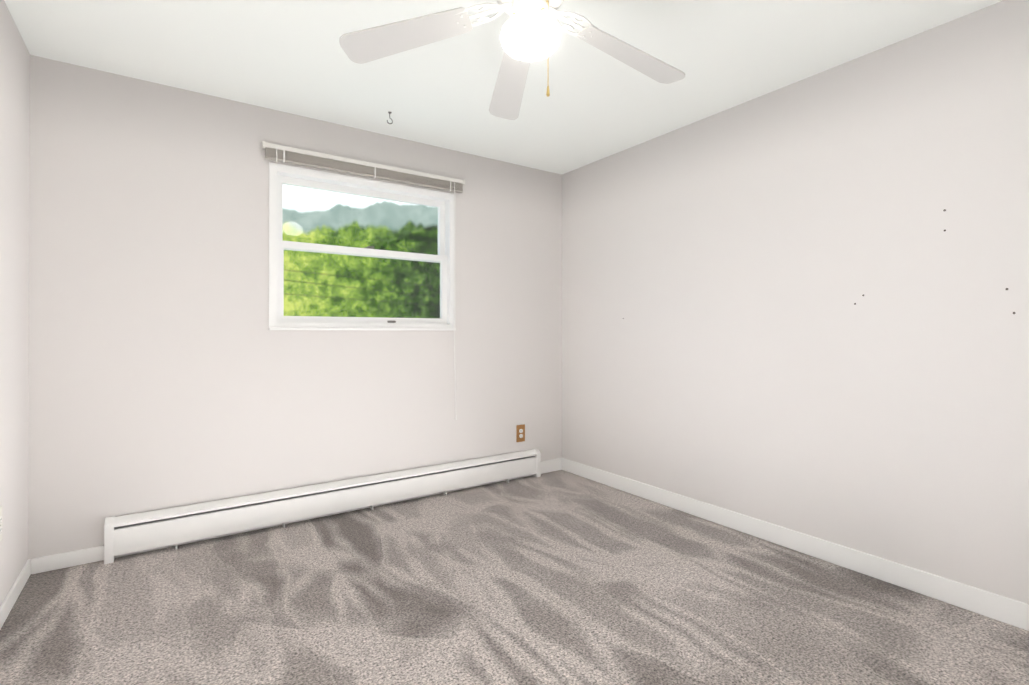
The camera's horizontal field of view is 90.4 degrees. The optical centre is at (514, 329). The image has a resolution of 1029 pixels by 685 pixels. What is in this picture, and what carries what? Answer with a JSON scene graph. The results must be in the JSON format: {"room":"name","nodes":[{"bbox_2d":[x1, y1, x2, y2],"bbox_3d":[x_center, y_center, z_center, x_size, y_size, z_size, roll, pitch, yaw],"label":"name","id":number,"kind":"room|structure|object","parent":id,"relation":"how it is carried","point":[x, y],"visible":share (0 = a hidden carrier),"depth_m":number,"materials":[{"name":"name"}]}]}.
{"room":"empty bedroom","nodes":[
{"label":"empty bedroom","id":0,"kind":"room"},
{"bbox_2d":[0,0,29,605],"bbox_3d":[-1.264,-0.081,0.790,0.150,2.440,4.100,0,0,-34],"label":"wall","id":1,"kind":"structure","parent":0,"point":[14,207],"depth_m":2.16,"materials":[{"name":"paint"}]},
{"bbox_2d":[0,506,1,540],"bbox_3d":[-1.970,0.749,1.956,0.009,0.132,0.080,0,0,-34],"label":"electrical outlet","id":2,"kind":"object","parent":1,"relation":"attached to","point":[0,523],"visible":1,"depth_m":1.97,"materials":[{"name":"white plastic"}]},
{"bbox_2d":[0,557,39,629],"bbox_3d":[-1.197,1.089,0.831,0.015,0.100,3.800,0,0,-34],"label":"baseboard","id":3,"kind":"structure","parent":1,"relation":"attached to","point":[32,566],"depth_m":2.19,"materials":[{"name":"white wood"}]},
{"bbox_2d":[28,55,561,558],"bbox_3d":[-0.985,-0.069,3.378,3.240,2.440,0.150,0,0,-34],"label":"wall","id":4,"kind":"structure","parent":0,"point":[168,369],"depth_m":2.83,"materials":[{"name":"paint"}]},
{"bbox_2d":[104,448,540,563],"bbox_3d":[-0.918,1.046,3.284,2.680,0.209,0.067,0,0,-34],"label":"heater","id":5,"kind":"object","parent":4,"relation":"attached to","point":[129,534],"visible":1,"depth_m":3.01,"materials":[{"name":"white metal"}]},
{"bbox_2d":[269,162,455,330],"bbox_3d":[-0.957,-0.484,3.365,1.218,0.978,0.135,0,0,-34],"label":"window unit","id":6,"kind":"structure","parent":4,"relation":"in","point":[280,175],"depth_m":3.30,"materials":[{"name":"white plastic"}]},
{"bbox_2d":[262,141,464,192],"bbox_3d":[-0.906,-1.024,3.312,1.318,0.109,0.037,0,0,-34],"label":"mini blind","id":7,"kind":"object","parent":4,"relation":"attached to","point":[286,154],"visible":1,"depth_m":3.24,"materials":[{"name":"grey plastic"}]},
{"bbox_2d":[454,187,456,419],"bbox_3d":[-0.419,-0.202,3.623,0.023,1.684,0.016,0,0,-34],"label":"lift cord","id":8,"kind":"object","parent":7,"relation":"hanging from","point":[454,302],"visible":0.94,"depth_m":3.62,"materials":[{"name":"white fabric"}]},
{"bbox_2d":[516,424,524,441],"bbox_3d":[0.050,0.809,3.987,0.080,0.132,0.009,0,0,-34],"label":"electrical outlet","id":9,"kind":"object","parent":4,"relation":"attached to","point":[520,433],"visible":1,"depth_m":3.98,"materials":[{"name":"gold metal"}]},
{"bbox_2d":[4,0,1002,174],"bbox_3d":[0.133,-1.357,1.756,3.540,0.120,4.100,0,0,-34],"label":"ceiling","id":10,"kind":"structure","parent":0,"point":[289,56],"depth_m":2.44,"materials":[{"name":"white paint"}]},
{"bbox_2d":[339,0,684,119],"bbox_3d":[0.092,-1.034,1.739,1.276,0.523,1.289,0,0,-34],"label":"fan","id":11,"kind":"object","parent":10,"relation":"hanging from","point":[530,31],"visible":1,"depth_m":1.80,"materials":[{"name":"white"}]},
{"bbox_2d":[0,470,1028,684],"bbox_3d":[0.133,1.203,1.744,3.540,0.120,4.100,0,0,-34],"label":"floor","id":12,"kind":"structure","parent":0,"point":[560,577],"depth_m":2.08,"materials":[{"name":"carpet"}]},
{"bbox_2d":[562,0,1028,603],"bbox_3d":[1.530,-0.072,2.709,0.150,2.440,4.100,0,0,-34],"label":"wall","id":13,"kind":"structure","parent":0,"point":[726,344],"depth_m":2.50,"materials":[{"name":"paint"}]},
{"bbox_2d":[556,457,1028,630],"bbox_3d":[1.463,1.098,2.657,0.015,0.100,3.800,0,0,-34],"label":"baseboard","id":14,"kind":"structure","parent":13,"relation":"attached to","point":[1010,611],"depth_m":2.50,"materials":[{"name":"white wood"}]},
{"label":"outside","id":15,"kind":"structure","parent":0,"visible":0},
{"bbox_2d":[283,184,439,317],"bbox_3d":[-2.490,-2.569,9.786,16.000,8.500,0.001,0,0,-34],"label":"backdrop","id":16,"kind":"structure","parent":15,"point":[306,302],"depth_m":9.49,"materials":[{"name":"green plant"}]}
]}

